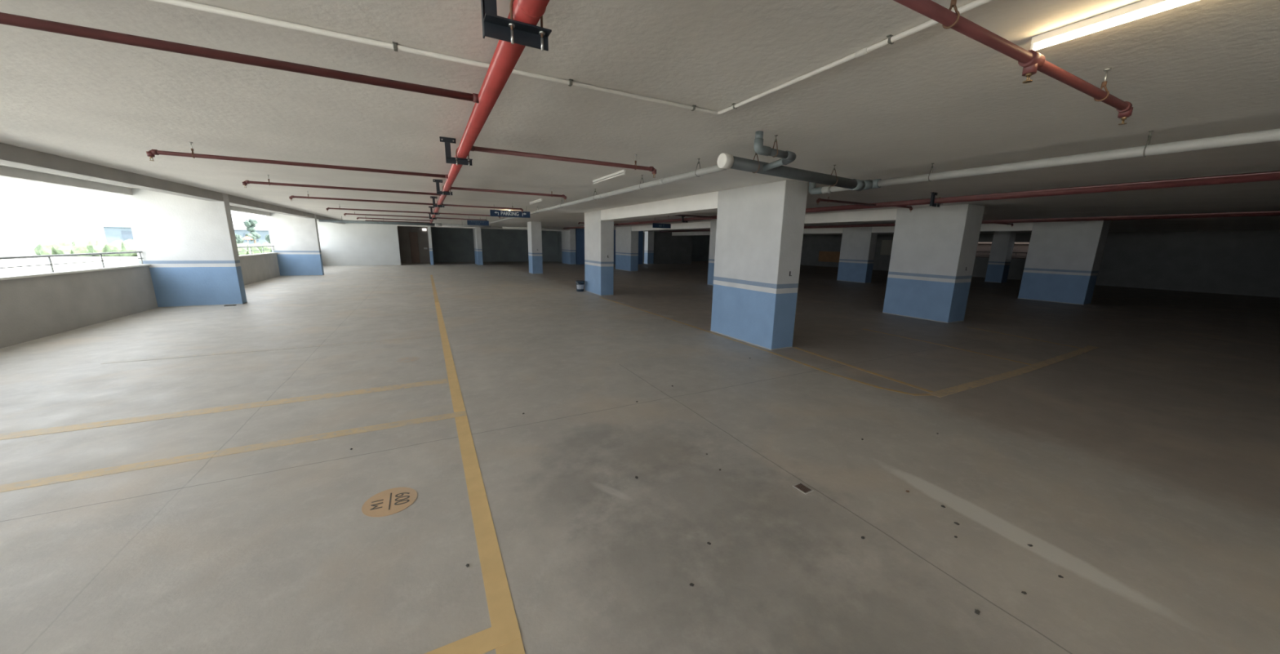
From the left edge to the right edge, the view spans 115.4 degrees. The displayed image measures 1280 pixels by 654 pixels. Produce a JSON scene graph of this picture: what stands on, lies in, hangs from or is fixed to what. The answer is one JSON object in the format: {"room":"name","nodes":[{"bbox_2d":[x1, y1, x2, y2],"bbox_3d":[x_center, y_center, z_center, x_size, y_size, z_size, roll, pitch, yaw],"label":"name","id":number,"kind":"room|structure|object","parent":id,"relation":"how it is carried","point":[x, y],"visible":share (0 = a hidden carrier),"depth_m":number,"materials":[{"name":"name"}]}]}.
{"room":"parking garage","nodes":[
{"label":"parking garage","id":0,"kind":"room"},
{"bbox_2d":[0,165,279,348],"bbox_3d":[-9.881,-1.231,6.743,0.150,2.605,39.300,-5,13,-27],"label":"wall","id":1,"kind":"structure","parent":0,"point":[33,308],"depth_m":7.13,"materials":[{"name":"concrete"}]},
{"bbox_2d":[0,252,277,279],"bbox_3d":[-9.887,-0.903,6.811,0.210,0.035,39.300,-5,13,-27],"label":"trim","id":2,"kind":"structure","parent":1,"relation":"attached to","point":[73,271],"depth_m":7.16,"materials":[{"name":"white"}]},
{"bbox_2d":[0,250,143,272],"bbox_3d":[-9.301,-0.826,5.698,0.040,0.289,7.600,-5,13,-27],"label":"railing","id":3,"kind":"object","parent":2,"relation":"on","point":[140,252],"visible":0.98,"depth_m":7.04,"materials":[{"name":"metal"}]},
{"bbox_2d":[237,245,274,255],"bbox_3d":[-13.240,-2.427,13.058,0.040,0.289,8.800,-5,13,-27],"label":"railing","id":4,"kind":"object","parent":2,"relation":"on","point":[255,246],"visible":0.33,"depth_m":15.14,"materials":[{"name":"metal"}]},
{"bbox_2d":[316,220,400,265],"bbox_3d":[-17.079,-5.054,24.522,4.250,2.605,0.200,-5,13,-27],"label":"wall","id":5,"kind":"structure","parent":0,"point":[348,243],"depth_m":24.46,"materials":[{"name":"white paint"}]},
{"bbox_2d":[397,226,430,262],"bbox_3d":[-15.996,-5.470,26.628,4.060,2.605,2.600,-5,13,-27],"label":"wall","id":6,"kind":"structure","parent":0,"point":[402,231],"depth_m":27.97,"materials":[{"name":"stone"}]},
{"bbox_2d":[408,231,419,262],"bbox_3d":[-15.640,-5.501,28.053,0.500,2.100,0.040,-5,13,-27],"label":"wooden door","id":7,"kind":"structure","parent":6,"relation":"in","point":[413,236],"depth_m":28.03,"materials":[{"name":"brown laminate"}]},
{"bbox_2d":[431,228,434,264],"bbox_3d":[-14.438,-5.722,27.984,0.100,2.605,4.000,-5,13,-27],"label":"wall","id":8,"kind":"structure","parent":0,"point":[431,228],"depth_m":26.27,"materials":[{"name":"paint"}]},
{"bbox_2d":[396,224,566,231],"bbox_3d":[-10.139,-6.854,27.880,11.400,0.184,0.300,-5,13,-27],"label":"lintel beam","id":9,"kind":"structure","parent":0,"point":[397,224],"depth_m":27.22,"materials":[{"name":"paint"}]},
{"bbox_2d":[431,226,558,262],"bbox_3d":[-11.177,-6.490,31.988,9.540,2.605,0.200,-5,13,-27],"label":"wall","id":10,"kind":"structure","parent":0,"point":[449,244],"depth_m":31.60,"materials":[{"name":"paint"}]},
{"bbox_2d":[557,231,710,262],"bbox_3d":[2.974,-7.208,36.750,20.000,2.605,4.600,-5,13,-27],"label":"wall","id":11,"kind":"structure","parent":0,"point":[700,243],"depth_m":39.46,"materials":[{"name":"paint"}]},
{"bbox_2d":[575,228,693,264],"bbox_3d":[-0.166,-6.382,32.477,10.400,2.605,0.200,-5,13,-27],"label":"wall","id":12,"kind":"structure","parent":0,"point":[668,248],"depth_m":33.46,"materials":[{"name":"paint"}]},
{"bbox_2d":[0,261,1279,653],"bbox_3d":[4.629,-1.766,17.685,35.950,0.250,45.400,-5,13,-27],"label":"floor","id":13,"kind":"structure","parent":0,"point":[1140,469],"depth_m":2.98,"materials":[{"name":"concrete"}]},
{"bbox_2d":[124,188,247,307],"bbox_3d":[-10.484,-1.796,9.416,1.594,2.605,0.308,-5,13,-27],"label":"wall column","id":14,"kind":"structure","parent":13,"relation":"on","point":[189,246],"depth_m":9.30,"materials":[{"name":"paint"}]},
{"bbox_2d":[0,378,447,439],"bbox_3d":[-4.034,0.793,3.927,3.920,0.003,0.160,-5,13,-27],"label":"painted line","id":15,"kind":"object","parent":13,"relation":"on","point":[224,408],"visible":1,"depth_m":3.85,"materials":[{"name":"yellow paint"}]},
{"bbox_2d":[0,410,466,492],"bbox_3d":[-3.477,0.994,3.009,4.036,0.003,0.125,-5,13,-27],"label":"painted line","id":16,"kind":"object","parent":13,"relation":"on","point":[120,468],"visible":1,"depth_m":3.09,"materials":[{"name":"yellow paint"}]},
{"bbox_2d":[101,335,439,364],"bbox_3d":[-5.220,0.311,6.143,3.920,0.003,0.120,-5,13,-27],"label":"painted line","id":17,"kind":"object","parent":13,"relation":"on","point":[410,338],"visible":1,"depth_m":5.93,"materials":[{"name":"yellow paint"}]},
{"bbox_2d":[266,212,324,275],"bbox_3d":[-14.702,-3.510,17.295,1.594,2.605,0.308,-5,13,-27],"label":"wall column","id":18,"kind":"structure","parent":13,"relation":"on","point":[295,239],"depth_m":17.18,"materials":[{"name":"paint"}]},
{"bbox_2d":[361,487,417,516],"bbox_3d":[-1.600,1.116,2.591,0.304,0.003,0.304,-5,13,-27],"label":"disc","id":19,"kind":"object","parent":13,"relation":"on","point":[393,500],"visible":1,"depth_m":2.58,"materials":[{"name":"orange paint"}]},
{"bbox_2d":[426,225,434,265],"bbox_3d":[-13.536,-5.320,26.129,0.188,2.605,0.308,-5,13,-27],"label":"concrete column","id":20,"kind":"structure","parent":13,"relation":"on","point":[428,226],"depth_m":26.01,"materials":[{"name":"paint"}]},
{"bbox_2d":[430,275,439,302],"bbox_3d":[-7.627,-1.555,14.924,0.104,0.001,9.500,-5,13,-27],"label":"painted line","id":21,"kind":"object","parent":13,"relation":"on","point":[435,295],"visible":1,"depth_m":13.34,"materials":[{"name":"yellow paint"}]},
{"bbox_2d":[424,617,521,653],"bbox_3d":[-1.607,1.403,1.206,2.436,0.003,0.105,-5,13,-27],"label":"painted line","id":22,"kind":"object","parent":13,"relation":"on","point":[488,639],"visible":1,"depth_m":1.70,"materials":[{"name":"yellow paint"}]},
{"bbox_2d":[472,226,483,265],"bbox_3d":[-11.152,-5.621,27.802,0.308,2.605,2.008,-5,13,-27],"label":"concrete column","id":23,"kind":"structure","parent":13,"relation":"on","point":[477,231],"depth_m":27.07,"materials":[{"name":"paint"}]},
{"bbox_2d":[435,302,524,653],"bbox_3d":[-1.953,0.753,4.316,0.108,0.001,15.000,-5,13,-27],"label":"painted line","id":24,"kind":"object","parent":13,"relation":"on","point":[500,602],"visible":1,"depth_m":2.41,"materials":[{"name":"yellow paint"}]},
{"bbox_2d":[527,221,542,274],"bbox_3d":[-5.435,-4.091,20.943,0.528,2.605,0.862,-5,13,-27],"label":"concrete column","id":25,"kind":"structure","parent":13,"relation":"on","point":[534,233],"depth_m":20.62,"materials":[{"name":"paint"}]},
{"bbox_2d":[561,228,576,264],"bbox_3d":[-5.422,-6.120,30.731,0.458,2.605,2.058,-5,13,-27],"label":"concrete column","id":26,"kind":"structure","parent":13,"relation":"on","point":[568,237],"depth_m":30.08,"materials":[{"name":"paint"}]},
{"bbox_2d":[575,280,584,291],"bbox_3d":[-2.042,-1.397,13.802,0.308,0.356,0.308,11,16,41],"label":"paint bucket","id":27,"kind":"object","parent":13,"relation":"on","point":[580,284],"visible":1,"depth_m":13.70,"materials":[{"name":"plastic"}]},
{"bbox_2d":[584,210,613,295],"bbox_3d":[-1.355,-2.415,13.236,0.448,2.605,1.462,-5,13,-27],"label":"concrete column","id":28,"kind":"structure","parent":13,"relation":"on","point":[598,233],"depth_m":12.79,"materials":[{"name":"paint"}]},
{"bbox_2d":[615,226,638,271],"bbox_3d":[-0.828,-4.812,24.842,0.508,2.605,2.208,-5,13,-27],"label":"concrete column","id":29,"kind":"structure","parent":13,"relation":"on","point":[626,240],"depth_m":24.25,"materials":[{"name":"paint"}]},
{"bbox_2d":[644,231,653,263],"bbox_3d":[0.740,-6.485,33.055,0.558,2.605,0.608,-5,13,-27],"label":"concrete column","id":30,"kind":"structure","parent":13,"relation":"on","point":[649,235],"depth_m":32.84,"materials":[{"name":"paint"}]},
{"bbox_2d":[706,220,716,285],"bbox_3d":[3.466,-2.935,16.185,0.608,2.605,1.528,-5,13,-27],"label":"concrete column","id":31,"kind":"structure","parent":13,"relation":"on","point":[713,223],"depth_m":16.52,"materials":[{"name":"paint"}]},
{"bbox_2d":[710,180,808,350],"bbox_3d":[1.982,-1.068,7.045,0.488,2.605,1.602,-5,13,-27],"label":"concrete column","id":32,"kind":"structure","parent":13,"relation":"on","point":[759,230],"depth_m":6.62,"materials":[{"name":"paint"}]},
{"bbox_2d":[600,297,931,395],"bbox_3d":[0.937,-0.046,8.432,0.476,0.001,9.241,-6,14,-30],"label":"painted line","id":33,"kind":"object","parent":13,"relation":"on","point":[810,366],"visible":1,"depth_m":5.83,"materials":[{"name":"yellow paint"}]},
{"bbox_2d":[792,482,813,493],"bbox_3d":[1.135,1.121,2.815,0.086,0.004,0.110,-6,13,-29],"label":"floor drain","id":34,"kind":"object","parent":13,"relation":"on","point":[801,486],"visible":1,"depth_m":2.81,"materials":[{"name":"black"}]},
{"bbox_2d":[836,226,877,283],"bbox_3d":[10.496,-3.506,19.581,0.458,2.605,1.508,-5,13,-27],"label":"concrete column","id":35,"kind":"structure","parent":13,"relation":"on","point":[858,245],"depth_m":19.32,"materials":[{"name":"paint"}]},
{"bbox_2d":[792,346,933,392],"bbox_3d":[2.993,0.551,5.741,0.083,0.001,2.208,-4,13,-23],"label":"painted line","id":36,"kind":"object","parent":13,"relation":"on","point":[859,368],"visible":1,"depth_m":5.47,"materials":[{"name":"yellow paint"}]},
{"bbox_2d":[882,204,984,323],"bbox_3d":[6.976,-1.531,9.733,0.708,2.605,1.522,-5,13,-27],"label":"concrete column","id":37,"kind":"structure","parent":13,"relation":"on","point":[934,249],"depth_m":9.37,"materials":[{"name":"paint"}]},
{"bbox_2d":[974,608,980,614],"bbox_3d":[1.564,1.321,1.875,0.023,0.011,0.021,-10,16,-43],"label":"pebble","id":38,"kind":"object","parent":13,"relation":"on","point":[977,611],"visible":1,"depth_m":1.87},
{"bbox_2d":[984,231,1017,283],"bbox_3d":[18.599,-3.619,20.867,0.608,2.605,0.708,-5,13,-27],"label":"concrete column","id":39,"kind":"structure","parent":13,"relation":"on","point":[1002,243],"depth_m":20.68,"materials":[{"name":"paint"}]},
{"bbox_2d":[928,345,1098,397],"bbox_3d":[5.730,0.571,5.891,5.355,0.003,0.184,-5,13,-28],"label":"painted line","id":40,"kind":"object","parent":13,"relation":"on","point":[953,389],"visible":1,"depth_m":5.47,"materials":[{"name":"yellow paint"}]},
{"bbox_2d":[1017,220,1111,304],"bbox_3d":[13.916,-2.149,13.350,0.608,2.605,1.638,-5,13,-27],"label":"concrete column","id":41,"kind":"structure","parent":13,"relation":"on","point":[1063,261],"depth_m":13.08,"materials":[{"name":"paint"}]},
{"bbox_2d":[0,0,1279,235],"bbox_3d":[4.639,-4.582,17.078,36.050,0.300,45.400,-5,13,-27],"label":"ceiling","id":42,"kind":"structure","parent":0,"point":[948,100],"depth_m":2.80,"materials":[{"name":"paint"}]},
{"bbox_2d":[0,142,223,201],"bbox_3d":[-8.062,-2.287,6.043,0.298,0.184,7.600,-5,13,-27],"label":"beam","id":43,"kind":"structure","parent":42,"relation":"attached to","point":[10,155],"depth_m":5.71,"materials":[{"name":"concrete"}]},
{"bbox_2d":[0,12,479,102],"bbox_3d":[-2.416,-1.254,1.656,3.281,0.217,0.057,-5,13,-27],"label":"pipe","id":44,"kind":"object","parent":42,"relation":"attached to","point":[6,19],"visible":0.9,"depth_m":1.88,"materials":[{"name":"red metal"}]},
{"bbox_2d":[472,93,479,102],"bbox_3d":[-0.977,-1.360,2.404,0.030,0.049,0.049,-5,13,-27],"label":"socket","id":45,"kind":"object","parent":44,"relation":"attached to","point":[475,96],"depth_m":2.39,"materials":[{"name":"red metal"}]},
{"bbox_2d":[227,194,315,218],"bbox_3d":[-12.002,-3.888,13.403,0.298,0.184,8.800,-5,13,-27],"label":"beam","id":46,"kind":"structure","parent":42,"relation":"attached to","point":[233,200],"depth_m":11.99,"materials":[{"name":"concrete"}]},
{"bbox_2d":[146,142,448,178],"bbox_3d":[-3.817,-1.928,4.779,2.801,0.217,0.057,-5,13,-27],"label":"pipe","id":47,"kind":"object","parent":42,"relation":"attached to","point":[151,153],"visible":1,"depth_m":4.62,"materials":[{"name":"red metal"}]},
{"bbox_2d":[315,214,345,224],"bbox_3d":[-15.895,-5.470,20.677,0.298,0.184,7.400,-5,13,-27],"label":"beam","id":48,"kind":"structure","parent":42,"relation":"attached to","point":[318,217],"depth_m":19.02,"materials":[{"name":"concrete"}]},
{"bbox_2d":[242,174,440,195],"bbox_3d":[-4.989,-2.405,6.970,2.801,0.217,0.057,-5,13,-27],"label":"pipe","id":49,"kind":"object","parent":42,"relation":"attached to","point":[245,183],"visible":0.97,"depth_m":6.85,"materials":[{"name":"red metal"}]},
{"bbox_2d":[288,191,436,204],"bbox_3d":[-6.171,-2.885,9.178,2.801,0.217,0.057,-5,13,-27],"label":"pipe","id":50,"kind":"object","parent":42,"relation":"attached to","point":[291,197],"visible":0.92,"depth_m":9.06,"materials":[{"name":"red metal"}]},
{"bbox_2d":[326,204,431,213],"bbox_3d":[-7.909,-3.591,12.425,2.801,0.217,0.057,-5,13,-27],"label":"pipe","id":51,"kind":"object","parent":42,"relation":"attached to","point":[327,208],"visible":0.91,"depth_m":12.35,"materials":[{"name":"red metal"}]},
{"bbox_2d":[343,212,431,217],"bbox_3d":[-9.299,-4.156,15.022,2.801,0.217,0.057,-5,13,-27],"label":"pipe","id":52,"kind":"object","parent":42,"relation":"attached to","point":[344,214],"visible":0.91,"depth_m":14.96,"materials":[{"name":"red metal"}]},
{"bbox_2d":[356,217,431,221],"bbox_3d":[-10.782,-4.759,17.793,2.801,0.217,0.057,-5,13,-27],"label":"pipe","id":53,"kind":"object","parent":42,"relation":"attached to","point":[357,217],"visible":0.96,"depth_m":17.75,"materials":[{"name":"red metal"}]},
{"bbox_2d":[364,218,430,222],"bbox_3d":[-12.080,-5.286,20.218,2.801,0.217,0.057,-5,13,-27],"label":"pipe","id":54,"kind":"object","parent":42,"relation":"attached to","point":[372,219],"visible":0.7,"depth_m":20.16,"materials":[{"name":"red metal"}]},
{"bbox_2d":[318,215,491,227],"bbox_3d":[-11.020,-5.078,19.569,7.243,0.319,0.196,-5,13,-28],"label":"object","id":55,"kind":"object","parent":42,"relation":"hanging from","point":[320,220],"visible":0.96,"depth_m":19.26,"materials":[{"name":"concrete"}]},
{"bbox_2d":[428,206,439,214],"bbox_3d":[-6.150,-3.471,12.084,0.275,0.248,0.095,-5,13,-27],"label":"bracket","id":56,"kind":"object","parent":42,"relation":"attached to","point":[430,207],"visible":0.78,"depth_m":12.06,"materials":[{"name":"black metal"}]},
{"bbox_2d":[430,195,444,208],"bbox_3d":[-4.648,-2.861,9.279,0.275,0.248,0.095,-5,13,-27],"label":"bracket","id":57,"kind":"object","parent":42,"relation":"attached to","point":[431,197],"visible":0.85,"depth_m":9.26,"materials":[{"name":"black metal"}]},
{"bbox_2d":[432,179,452,195],"bbox_3d":[-3.249,-2.292,6.664,0.275,0.248,0.095,-5,13,-27],"label":"bracket","id":58,"kind":"object","parent":42,"relation":"attached to","point":[437,181],"visible":0.89,"depth_m":6.64,"materials":[{"name":"black metal"}]},
{"bbox_2d":[439,136,472,166],"bbox_3d":[-1.784,-1.697,3.928,0.275,0.248,0.095,-5,13,-27],"label":"bracket","id":59,"kind":"object","parent":42,"relation":"attached to","point":[449,159],"visible":0.83,"depth_m":3.91,"materials":[{"name":"black metal"}]},
{"bbox_2d":[435,217,486,220],"bbox_3d":[-7.245,-4.406,16.414,1.971,0.217,0.057,-5,13,-27],"label":"pipe","id":60,"kind":"object","parent":42,"relation":"attached to","point":[436,217],"visible":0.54,"depth_m":16.38,"materials":[{"name":"red metal"}]},
{"bbox_2d":[437,212,500,217],"bbox_3d":[-5.715,-3.784,13.557,1.971,0.217,0.057,-5,13,-27],"label":"pipe","id":61,"kind":"object","parent":42,"relation":"attached to","point":[437,212],"visible":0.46,"depth_m":13.51,"materials":[{"name":"red metal"}]},
{"bbox_2d":[466,215,488,225],"bbox_3d":[-6.546,-4.300,16.347,0.820,0.370,0.027,-5,13,-27],"label":"hanging sign","id":62,"kind":"object","parent":42,"relation":"hanging from","point":[468,222],"visible":0.96,"depth_m":16.35,"materials":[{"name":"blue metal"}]},
{"bbox_2d":[441,203,523,212],"bbox_3d":[-3.986,-3.082,10.327,1.971,0.217,0.057,-5,13,-27],"label":"pipe","id":63,"kind":"object","parent":42,"relation":"attached to","point":[449,205],"visible":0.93,"depth_m":10.32,"materials":[{"name":"red metal"}]},
{"bbox_2d":[449,186,566,201],"bbox_3d":[-2.239,-2.372,7.063,1.971,0.217,0.057,-5,13,-27],"label":"pipe","id":64,"kind":"object","parent":42,"relation":"attached to","point":[451,188],"visible":1,"depth_m":7.03,"materials":[{"name":"red metal"}]},
{"bbox_2d":[489,208,530,217],"bbox_3d":[-3.599,-3.213,11.231,1.075,0.313,0.028,-5,13,-27],"label":"hanging sign","id":65,"kind":"object","parent":42,"relation":"hanging from","point":[526,214],"visible":1,"depth_m":11.23,"materials":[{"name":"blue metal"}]},
{"bbox_2d":[451,226,569,230],"bbox_3d":[-8.692,-6.555,26.552,8.504,0.176,0.192,-5,13,-29],"label":"pipe","id":66,"kind":"object","parent":42,"relation":"hanging from","point":[451,226],"visible":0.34,"depth_m":26.78,"materials":[{"name":"red metal"}]},
{"bbox_2d":[480,0,551,51],"bbox_3d":[-0.473,-1.164,1.477,0.275,0.248,0.095,-5,13,-27],"label":"bracket","id":67,"kind":"object","parent":42,"relation":"attached to","point":[494,26],"visible":0.9,"depth_m":1.48,"materials":[{"name":"black metal"}]},
{"bbox_2d":[430,0,549,222],"bbox_3d":[-4.566,-2.845,9.237,0.106,0.106,27.300,-5,13,-27],"label":"pipe","id":68,"kind":"object","parent":67,"relation":"attached to","point":[506,55],"visible":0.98,"depth_m":2.03,"materials":[{"name":"metal"}]},
{"bbox_2d":[529,198,542,204],"bbox_3d":[-2.505,-3.002,9.700,0.032,0.062,1.150,-5,13,-27],"label":"tube light","id":69,"kind":"object","parent":42,"relation":"attached to","point":[540,199],"visible":1,"depth_m":9.60,"materials":[{"name":"white"}]},
{"bbox_2d":[470,145,656,177],"bbox_3d":[-0.686,-1.741,4.162,1.971,0.217,0.057,-5,13,-27],"label":"pipe","id":70,"kind":"object","parent":42,"relation":"attached to","point":[652,169],"visible":0.97,"depth_m":4.10,"materials":[{"name":"red metal"}]},
{"bbox_2d":[150,0,993,115],"bbox_3d":[-1.122,-0.947,-0.165,6.009,0.030,4.111,-5,13,-27],"label":"conduit","id":71,"kind":"object","parent":42,"relation":"attached to","point":[891,39],"visible":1,"depth_m":2.01,"materials":[{"name":"white plastic"}]},
{"bbox_2d":[488,158,727,223],"bbox_3d":[-3.102,-3.353,11.671,0.087,0.196,17.250,-5,13,-27],"label":"drain pipe","id":72,"kind":"object","parent":42,"relation":"hanging from","point":[714,168],"visible":0.84,"depth_m":5.78,"materials":[{"name":"grey plastic"}]},
{"bbox_2d":[592,169,626,184],"bbox_3d":[-0.468,-2.175,5.894,0.032,0.062,1.140,-5,13,-27],"label":"tube light","id":73,"kind":"object","parent":42,"relation":"attached to","point":[623,171],"visible":1,"depth_m":5.80,"materials":[{"name":"white"}]},
{"bbox_2d":[600,191,718,221],"bbox_3d":[0.305,-2.874,9.932,0.428,0.301,5.640,-5,13,-27],"label":"concrete beam","id":74,"kind":"structure","parent":42,"relation":"attached to","point":[708,202],"depth_m":9.00,"materials":[{"name":"paint"}]},
{"bbox_2d":[652,222,671,228],"bbox_3d":[0.840,-3.986,15.518,0.800,0.375,0.028,-5,13,-27],"label":"hanging sign","id":75,"kind":"object","parent":42,"relation":"hanging from","point":[654,224],"visible":0.96,"depth_m":15.54,"materials":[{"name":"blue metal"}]},
{"bbox_2d":[631,221,711,231],"bbox_3d":[1.539,-4.992,20.191,0.430,0.274,7.980,-5,13,-27],"label":"concrete beam","id":76,"kind":"structure","parent":42,"relation":"attached to","point":[694,225],"depth_m":19.10,"materials":[{"name":"paint"}]},
{"bbox_2d":[681,216,688,222],"bbox_3d":[1.540,-3.697,13.876,0.275,0.248,0.095,-5,13,-27],"label":"bracket","id":77,"kind":"object","parent":42,"relation":"attached to","point":[682,217],"visible":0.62,"depth_m":13.86,"materials":[{"name":"black metal"}]},
{"bbox_2d":[563,170,1279,229],"bbox_3d":[1.581,-3.697,13.912,0.106,0.106,27.980,-5,13,-27],"label":"pipe","id":78,"kind":"object","parent":77,"relation":"attached to","point":[1275,175],"visible":1,"depth_m":5.60,"materials":[{"name":"metal"}]},
{"bbox_2d":[897,205,912,212],"bbox_3d":[5.245,-2.403,8.154,0.926,0.113,0.054,-6,14,-31],"label":"pipe","id":79,"kind":"object","parent":78,"relation":"attached to","point":[910,207],"visible":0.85,"depth_m":8.29,"materials":[{"name":"red metal"}]},
{"bbox_2d":[666,214,714,217],"bbox_3d":[1.541,-3.346,12.108,1.676,0.217,0.057,-5,13,-27],"label":"pipe","id":80,"kind":"object","parent":42,"relation":"attached to","point":[676,215],"visible":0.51,"depth_m":12.15,"materials":[{"name":"red metal"}]},
{"bbox_2d":[671,227,843,235],"bbox_3d":[6.487,-6.263,26.825,0.398,0.294,15.800,-5,13,-27],"label":"concrete beam","id":81,"kind":"structure","parent":42,"relation":"attached to","point":[821,230],"depth_m":21.65,"materials":[{"name":"paint"}]},
{"bbox_2d":[716,130,865,191],"bbox_3d":[1.900,-1.706,4.319,2.440,0.252,0.602,-6,14,-31],"label":"drain pipe","id":82,"kind":"object","parent":42,"relation":"attached to","point":[725,161],"visible":1,"depth_m":4.11,"materials":[{"name":"grey"}]},
{"bbox_2d":[849,178,865,191],"bbox_3d":[2.743,-1.796,5.118,0.162,0.134,0.132,-6,14,-31],"label":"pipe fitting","id":83,"kind":"object","parent":82,"relation":"attached to","point":[860,185],"depth_m":5.07,"materials":[{"name":"plastic"}]},
{"bbox_2d":[816,193,875,206],"bbox_3d":[3.927,-2.376,7.649,1.676,0.217,0.057,-5,13,-27],"label":"pipe","id":84,"kind":"object","parent":42,"relation":"attached to","point":[818,200],"visible":0.98,"depth_m":7.56,"materials":[{"name":"red metal"}]},
{"bbox_2d":[804,208,897,224],"bbox_3d":[5.222,-3.371,12.710,0.598,0.274,5.960,-5,13,-27],"label":"concrete beam","id":85,"kind":"structure","parent":42,"relation":"attached to","point":[885,215],"depth_m":11.04,"materials":[{"name":"paint"}]},
{"bbox_2d":[929,191,941,208],"bbox_3d":[5.183,-2.216,7.071,0.275,0.248,0.095,-5,13,-27],"label":"bracket","id":86,"kind":"object","parent":42,"relation":"attached to","point":[933,194],"visible":0.97,"depth_m":7.05,"materials":[{"name":"black metal"}]},
{"bbox_2d":[871,222,1033,233],"bbox_3d":[12.202,-3.963,16.254,0.498,0.294,5.670,-5,13,-27],"label":"concrete beam","id":87,"kind":"structure","parent":42,"relation":"attached to","point":[1016,226],"depth_m":14.57,"materials":[{"name":"paint"}]},
{"bbox_2d":[659,210,1279,232],"bbox_3d":[7.688,-4.347,17.606,0.106,0.106,27.000,-5,13,-27],"label":"pipe","id":88,"kind":"object","parent":42,"relation":"attached to","point":[1266,213],"visible":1,"depth_m":10.06,"materials":[{"name":"metal"}]},
{"bbox_2d":[999,222,1013,226],"bbox_3d":[11.347,-3.292,12.749,1.776,0.217,0.057,-5,13,-27],"label":"pipe","id":89,"kind":"object","parent":42,"relation":"attached to","point":[1011,224],"visible":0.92,"depth_m":12.94,"materials":[{"name":"red metal"}]},
{"bbox_2d":[893,0,1133,124],"bbox_3d":[1.414,-1.174,1.622,3.281,0.217,0.062,-5,13,-27],"label":"pipe","id":90,"kind":"object","parent":42,"relation":"attached to","point":[1032,61],"visible":1,"depth_m":1.71,"materials":[{"name":"red metal"}]},
{"bbox_2d":[808,128,1279,194],"bbox_3d":[3.973,-1.458,3.281,0.285,0.239,6.448,-5,13,-27],"label":"drain pipe","id":91,"kind":"object","parent":42,"relation":"hanging from","point":[1271,135],"visible":0.84,"depth_m":3.51,"materials":[{"name":"grey plastic"}]},
{"bbox_2d":[1030,0,1198,50],"bbox_3d":[2.077,-1.184,1.351,0.032,0.062,1.180,-5,13,-27],"label":"tube light","id":92,"kind":"object","parent":42,"relation":"attached to","point":[1144,8],"visible":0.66,"depth_m":1.65,"materials":[{"name":"white"}]},
{"bbox_2d":[977,241,1029,242],"bbox_3d":[27.986,-6.005,27.532,15.100,0.280,44.000,-5,13,-27],"label":"ceiling","id":93,"kind":"structure","parent":0,"point":[978,242],"depth_m":33.84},
{"bbox_2d":[800,230,1279,297],"bbox_3d":[21.098,-4.267,24.224,0.200,2.605,42.000,-5,13,-27],"label":"wall","id":94,"kind":"structure","parent":0,"point":[1245,263],"depth_m":18.25,"materials":[{"name":"grey concrete"}]},
{"bbox_2d":[817,251,839,262],"bbox_3d":[15.849,-5.875,33.826,0.050,0.860,2.100,-5,13,-27],"label":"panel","id":95,"kind":"object","parent":94,"relation":"attached to","point":[825,256],"visible":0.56,"depth_m":33.81,"materials":[{"name":"wood"}]},
{"bbox_2d":[880,240,893,254],"bbox_3d":[18.124,-5.779,29.434,0.050,1.060,1.150,-5,13,-27],"label":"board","id":96,"kind":"object","parent":94,"relation":"attached to","point":[886,245],"visible":0.56,"depth_m":29.57,"materials":[{"name":"grey"}]},
{"bbox_2d":[975,251,1027,257],"bbox_3d":[21.592,-4.134,23.246,0.040,0.304,4.000,-5,13,-27],"label":"window railing","id":97,"kind":"structure","parent":94,"relation":"in","point":[976,251],"depth_m":24.29,"materials":[{"name":"black"}]},
{"label":"outside","id":98,"kind":"structure","parent":0,"visible":0},
{"bbox_2d":[0,235,139,275],"bbox_3d":[-112.813,-7.542,36.143,154.340,0.200,350.000,-5,13,-27],"label":"ground","id":99,"kind":"structure","parent":98,"point":[10,246],"depth_m":29.22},
{"bbox_2d":[33,236,271,256],"bbox_3d":[-38.079,-7.161,38.119,24.183,2.201,1.520,-5,13,-27],"label":"hedge","id":100,"kind":"object","parent":99,"relation":"on","point":[96,245],"visible":0.26,"depth_m":33.75,"materials":[{"name":"green plant"}]},
{"bbox_2d":[98,226,269,244],"bbox_3d":[-52.489,-11.988,55.916,26.400,2.720,6.400,-5,13,-27],"label":"building","id":101,"kind":"structure","parent":99,"relation":"on","point":[112,233],"depth_m":48.01,"materials":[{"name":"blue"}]},
{"bbox_2d":[235,233,244,243],"bbox_3d":[-47.538,-9.899,47.573,1.491,2.218,1.206,-5,13,-27],"label":"tree","id":102,"kind":"object","parent":99,"relation":"on","point":[239,239],"visible":0.39,"depth_m":47.50,"materials":[{"name":"green plant"}]},
{"bbox_2d":[242,235,253,253],"bbox_3d":[-35.772,-7.330,37.004,0.720,1.900,0.720,-5,13,-27],"label":"parasol","id":103,"kind":"object","parent":99,"relation":"on","point":[247,237],"visible":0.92,"depth_m":36.76,"materials":[{"name":"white fabric"}]},
{"bbox_2d":[243,218,261,243],"bbox_3d":[-46.727,-11.051,48.899,1.284,3.965,1.486,-5,13,-27],"label":"tree","id":104,"kind":"object","parent":99,"relation":"on","point":[250,224],"visible":0.94,"depth_m":48.48,"materials":[{"name":"green plant"}]},
{"bbox_2d":[265,234,271,244],"bbox_3d":[-46.103,-10.654,50.911,1.460,2.394,1.206,-10,16,-43],"label":"tree","id":105,"kind":"object","parent":99,"relation":"on","point":[267,237],"visible":0.09,"depth_m":50.37,"materials":[{"name":"green plant"}]},
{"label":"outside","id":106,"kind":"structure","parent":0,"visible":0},
{"bbox_3d":[48.620,-4.567,36.580,59.690,0.200,100.000,-5,13,-27],"label":"ground","id":107,"kind":"structure","parent":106,"visible":0},
{"bbox_2d":[975,242,1029,257],"bbox_3d":[35.187,-7.272,39.773,8.150,3.300,23.000,-5,13,-27],"label":"building","id":108,"kind":"structure","parent":107,"relation":"on","point":[981,246],"depth_m":35.61,"materials":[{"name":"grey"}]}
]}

